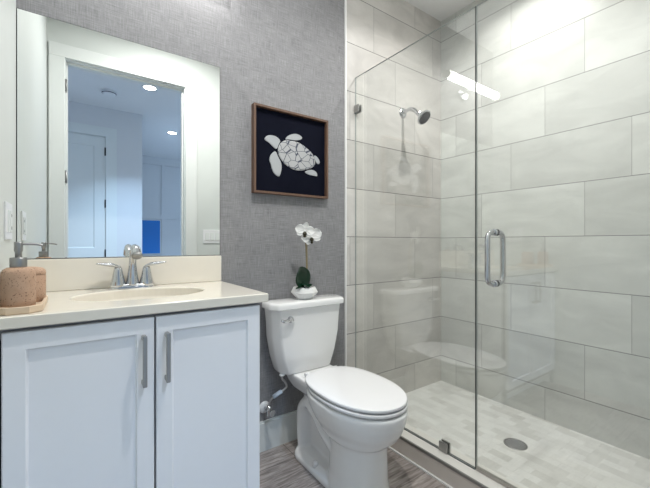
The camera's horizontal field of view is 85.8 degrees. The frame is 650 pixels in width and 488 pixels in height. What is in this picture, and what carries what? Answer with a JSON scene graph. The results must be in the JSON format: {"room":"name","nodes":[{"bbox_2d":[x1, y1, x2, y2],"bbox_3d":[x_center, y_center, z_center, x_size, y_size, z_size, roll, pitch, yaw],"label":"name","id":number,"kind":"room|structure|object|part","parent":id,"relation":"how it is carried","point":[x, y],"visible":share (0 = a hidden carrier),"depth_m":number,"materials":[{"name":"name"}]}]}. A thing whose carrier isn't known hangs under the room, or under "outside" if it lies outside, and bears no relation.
{"room":"bathroom","nodes":[
{"label":"bathroom","id":0,"kind":"room"},
{"bbox_2d":[0,0,15,272],"bbox_3d":[-0.709,-0.305,0.601,0.100,2.770,1.560,0,0,-35],"label":"wall","id":1,"kind":"structure","parent":0,"point":[7,7],"depth_m":1.11,"materials":[{"name":"white paint"}]},
{"bbox_2d":[4,201,12,239],"bbox_3d":[-1.000,-0.069,1.108,0.009,0.117,0.116,0,0,-35],"label":"wall outlet","id":2,"kind":"object","parent":1,"relation":"attached to","point":[8,214],"visible":1,"depth_m":1.08,"materials":[{"name":"white plastic"}]},
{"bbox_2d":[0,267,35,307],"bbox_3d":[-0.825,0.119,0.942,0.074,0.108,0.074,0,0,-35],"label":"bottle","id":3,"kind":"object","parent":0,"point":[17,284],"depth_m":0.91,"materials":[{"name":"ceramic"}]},
{"bbox_2d":[16,0,343,420],"bbox_3d":[-0.567,-0.305,1.718,1.621,2.770,0.100,0,0,-35],"label":"wall","id":4,"kind":"structure","parent":0,"point":[288,55],"depth_m":1.82,"materials":[{"name":"paint"}]},
{"bbox_2d":[16,8,219,258],"bbox_3d":[-0.812,-0.395,1.479,0.744,0.910,0.007,0,0,-35],"label":"wall mirror","id":5,"kind":"object","parent":4,"relation":"attached to","point":[118,139],"visible":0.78,"depth_m":1.43,"materials":[{"name":"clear mirror"}]},
{"bbox_2d":[27,256,220,291],"bbox_3d":[-0.809,0.122,1.478,0.749,0.122,0.013,0,0,-35],"label":"backsplash","id":6,"kind":"structure","parent":4,"relation":"attached to","point":[78,273],"depth_m":1.43,"materials":[{"name":"beige stone"}]},
{"bbox_2d":[260,373,287,416],"bbox_3d":[-0.263,0.779,1.804,0.122,0.220,0.108,0,0,-35],"label":"supply valve","id":7,"kind":"object","parent":4,"relation":"attached to","point":[265,406],"visible":0.99,"depth_m":1.79,"materials":[{"name":"silver metal"}]},
{"bbox_2d":[260,410,296,452],"bbox_3d":[-0.199,1.004,1.907,0.787,0.152,0.015,0,0,-35],"label":"baseboard","id":8,"kind":"structure","parent":4,"relation":"attached to","point":[276,431],"depth_m":1.86,"materials":[{"name":"white paint"}]},
{"bbox_2d":[251,102,327,198],"bbox_3d":[-0.179,-0.483,1.910,0.461,0.452,0.034,0,0,-35],"label":"framed picture","id":9,"kind":"object","parent":4,"relation":"attached to","point":[289,150],"visible":1,"depth_m":1.90,"materials":[{"name":"brown wood"}]},
{"bbox_2d":[260,439,447,487],"bbox_3d":[-0.078,1.105,1.035,1.632,0.050,1.780,0,0,-35],"label":"floor","id":10,"kind":"structure","parent":0,"point":[279,467],"depth_m":1.64,"materials":[{"name":"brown wood"}]},
{"bbox_2d":[0,303,259,487],"bbox_3d":[-0.664,0.647,1.255,0.727,0.865,0.544,0,0,-35],"label":"vanity cabinet","id":11,"kind":"object","parent":10,"relation":"on","point":[170,399],"visible":0.98,"depth_m":1.04,"materials":[{"name":"white paint"}]},
{"bbox_3d":[-0.666,0.593,0.974,0.345,0.734,0.020,0,0,-35],"label":"door","id":12,"kind":"part","parent":11,"relation":"part of","materials":[{"name":"white paint"}]},
{"bbox_2d":[0,256,267,329],"bbox_3d":[-0.662,0.204,1.270,0.749,0.287,0.521,0,0,-35],"label":"countertop","id":13,"kind":"structure","parent":11,"relation":"on","point":[77,290],"depth_m":1.32,"materials":[{"name":"beige stone"}]},
{"bbox_2d":[0,295,47,315],"bbox_3d":[-0.854,0.173,0.992,0.098,0.019,0.245,0,0,-35],"label":"tray","id":14,"kind":"object","parent":13,"relation":"on","point":[39,306],"visible":0.53,"depth_m":0.90,"materials":[{"name":"wood"}]},
{"bbox_2d":[0,242,42,307],"bbox_3d":[-0.823,0.085,0.942,0.077,0.176,0.074,0,0,1],"label":"soap dispenser","id":15,"kind":"object","parent":14,"relation":"on","point":[18,281],"visible":0.94,"depth_m":0.92,"materials":[{"name":"ceramic"}]},
{"bbox_2d":[31,267,45,301],"bbox_3d":[-0.879,0.121,1.036,0.085,0.103,0.085,0,0,-35],"label":"lidded jar","id":16,"kind":"object","parent":14,"relation":"on","point":[40,271],"visible":0.28,"depth_m":1.03,"materials":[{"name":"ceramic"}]},
{"bbox_3d":[-0.879,0.082,1.036,0.085,0.024,0.085,0,0,-35],"label":"jar lid","id":17,"kind":"part","parent":16,"relation":"part of","materials":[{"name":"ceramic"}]},
{"bbox_2d":[96,244,165,289],"bbox_3d":[-0.762,0.094,1.395,0.253,0.178,0.140,0,0,-35],"label":"faucet","id":18,"kind":"object","parent":13,"relation":"on","point":[118,282],"visible":1,"depth_m":1.41,"materials":[{"name":"silver metal"}]},
{"bbox_3d":[-0.852,0.090,1.376,0.084,0.025,0.036,0,0,-35],"label":"lever","id":19,"kind":"part","parent":18,"relation":"part of","materials":[{"name":"silver metal"}]},
{"bbox_3d":[-0.827,0.134,1.399,0.057,0.083,0.057,0,0,-35],"label":"handle post","id":20,"kind":"part","parent":18,"relation":"part of","materials":[{"name":"silver metal"}]},
{"bbox_3d":[-0.785,0.173,1.429,0.162,0.019,0.058,0,0,-35],"label":"plate","id":21,"kind":"part","parent":18,"relation":"part of","materials":[{"name":"silver metal"}]},
{"bbox_3d":[-0.762,0.088,1.395,0.052,0.167,0.134,0,0,-35],"label":"spout","id":22,"kind":"part","parent":18,"relation":"part of","materials":[{"name":"silver metal"}]},
{"bbox_3d":[-0.744,0.134,1.458,0.057,0.083,0.057,0,0,-35],"label":"handle post","id":23,"kind":"part","parent":18,"relation":"part of","materials":[{"name":"silver metal"}]},
{"bbox_3d":[-0.714,0.090,1.474,0.084,0.025,0.036,0,0,-35],"label":"lever","id":24,"kind":"part","parent":18,"relation":"part of","materials":[{"name":"silver metal"}]},
{"bbox_3d":[-0.534,0.348,1.034,0.012,0.150,0.034,0,0,-35],"label":"bar pull","id":25,"kind":"part","parent":11,"relation":"part of","materials":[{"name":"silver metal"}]},
{"bbox_3d":[-0.482,0.348,1.071,0.012,0.150,0.034,0,0,-35],"label":"bar pull","id":26,"kind":"part","parent":11,"relation":"part of","materials":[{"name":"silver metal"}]},
{"bbox_3d":[-0.381,0.593,1.175,0.342,0.734,0.020,0,0,-35],"label":"door","id":27,"kind":"part","parent":11,"relation":"part of","materials":[{"name":"white paint"}]},
{"bbox_2d":[262,294,407,487],"bbox_3d":[0.061,0.690,1.643,0.458,0.784,0.719,0,0,-35],"label":"toilet","id":28,"kind":"object","parent":10,"relation":"on","point":[348,418],"visible":1,"depth_m":1.60,"materials":[{"name":"white porcelain"},{"name":"white plastic"},{"name":"chrome"}]},
{"bbox_3d":[-0.184,0.383,1.730,0.078,0.034,0.038,0,0,-35],"label":"flush lever","id":29,"kind":"part","parent":28,"relation":"part of","materials":[{"name":"silver metal"}]},
{"bbox_3d":[-0.107,0.502,1.881,0.428,0.337,0.135,0,0,-35],"label":"tank","id":30,"kind":"part","parent":28,"relation":"part of","materials":[{"name":"white ceramic"}]},
{"bbox_3d":[-0.103,0.316,1.875,0.458,0.036,0.151,0,0,-35],"label":"tank lid","id":31,"kind":"part","parent":28,"relation":"part of","materials":[{"name":"white ceramic"}]},
{"bbox_2d":[291,222,321,299],"bbox_3d":[-0.110,0.094,1.867,0.146,0.407,0.148,0,0,-35],"label":"potted orchid","id":32,"kind":"object","parent":28,"relation":"on","point":[303,290],"visible":1,"depth_m":1.83,"materials":[{"name":"white plant"}]},
{"bbox_3d":[-0.110,0.266,1.871,0.133,0.064,0.133,0,0,21],"label":"pot","id":33,"kind":"part","parent":32,"relation":"part of","materials":[{"name":"white ceramic"}]},
{"bbox_3d":[-0.100,0.093,1.871,0.014,0.299,0.035,0,0,10],"label":"flower stem","id":34,"kind":"part","parent":32,"relation":"part of","materials":[{"name":"beige plant"}]},
{"bbox_3d":[0.081,0.876,1.656,0.357,0.411,0.717,0,0,-35],"label":"bowl","id":35,"kind":"part","parent":28,"relation":"part of","materials":[{"name":"white ceramic"}]},
{"bbox_3d":[0.135,0.647,1.580,0.352,0.019,0.524,0,0,-35],"label":"seat lid","id":36,"kind":"part","parent":28,"relation":"part of","materials":[{"name":"white plastic"}]},
{"bbox_3d":[0.141,0.670,1.572,0.354,0.014,0.505,0,0,-35],"label":"seat","id":37,"kind":"part","parent":28,"relation":"part of","materials":[{"name":"white plastic"}]},
{"bbox_2d":[388,423,523,487],"bbox_3d":[0.626,1.032,1.544,0.131,0.095,1.560,0,0,-35],"label":"shower curb","id":38,"kind":"object","parent":10,"relation":"on","point":[446,469],"visible":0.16,"depth_m":1.61,"materials":[{"name":"white stone"}]},
{"bbox_2d":[354,6,475,469],"bbox_3d":[0.423,-0.022,1.851,0.028,2.012,0.809,0,0,-35],"label":"glass shower panel","id":39,"kind":"object","parent":38,"relation":"on","point":[444,446],"visible":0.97,"depth_m":1.64,"materials":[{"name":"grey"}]},
{"bbox_2d":[476,0,516,487],"bbox_3d":[0.869,-0.022,1.220,0.141,2.011,0.731,0,0,-35],"label":"glass shower door","id":40,"kind":"structure","parent":38,"relation":"on","point":[494,232],"depth_m":1.48,"materials":[{"name":"grey"}]},
{"bbox_3d":[0.868,-0.028,1.222,0.010,2.000,0.725,0,0,-35],"label":"pane","id":41,"kind":"part","parent":40,"relation":"part of","materials":[{"name":"clear glass"}]},
{"bbox_3d":[0.676,0.062,1.429,0.066,0.242,0.030,0,0,-35],"label":"pull handle","id":42,"kind":"part","parent":40,"relation":"part of","materials":[{"name":"silver metal"}]},
{"bbox_3d":[0.737,0.062,1.472,0.066,0.242,0.030,0,0,-35],"label":"pull handle","id":43,"kind":"part","parent":40,"relation":"part of","materials":[{"name":"silver metal"}]},
{"bbox_2d":[347,0,440,392],"bbox_3d":[0.475,-0.305,2.450,0.926,2.770,0.108,0,0,-35],"label":"tiled wall","id":44,"kind":"structure","parent":0,"point":[398,159],"depth_m":2.37,"materials":[{"name":"tile"}]},
{"bbox_2d":[344,0,346,365],"bbox_3d":[0.126,-0.305,2.139,0.009,2.770,0.011,0,0,-35],"label":"trim","id":45,"kind":"structure","parent":44,"relation":"attached to","point":[345,1],"depth_m":2.14,"materials":[{"name":"white"}]},
{"bbox_2d":[399,107,430,124],"bbox_3d":[0.609,-0.860,2.347,0.102,0.156,0.214,0,0,-35],"label":"shower head","id":46,"kind":"object","parent":44,"relation":"attached to","point":[423,117],"visible":1,"depth_m":2.31},
{"bbox_3d":[0.579,-0.887,2.372,0.023,0.068,0.138,0,0,-35],"label":"arm","id":47,"kind":"part","parent":46,"relation":"part of","materials":[{"name":"silver metal"}]},
{"bbox_2d":[405,0,475,20],"bbox_3d":[1.468,-1.720,-0.518,4.400,0.060,6.100,0,0,-35],"label":"ceiling","id":48,"kind":"structure","parent":0,"point":[440,10],"depth_m":2.50,"materials":[{"name":"paint"}]},
{"bbox_2d":[406,381,649,487],"bbox_3d":[1.028,1.090,1.859,0.905,0.080,1.710,0,0,-35],"label":"floor","id":49,"kind":"structure","parent":0,"point":[556,456],"depth_m":1.81,"materials":[{"name":"tile"}]},
{"bbox_2d":[503,438,527,450],"bbox_3d":[0.994,1.048,1.827,0.112,0.003,0.112,0,0,-35],"label":"floor drain","id":50,"kind":"object","parent":49,"relation":"on","point":[513,443],"visible":1,"depth_m":1.82,"materials":[{"name":"grey metal"}]},
{"bbox_2d":[441,0,649,458],"bbox_3d":[1.342,-0.305,2.112,0.100,2.770,1.660,0,0,-35],"label":"tiled wall","id":51,"kind":"structure","parent":0,"point":[563,86],"depth_m":2.05,"materials":[{"name":"tile"}]}
]}

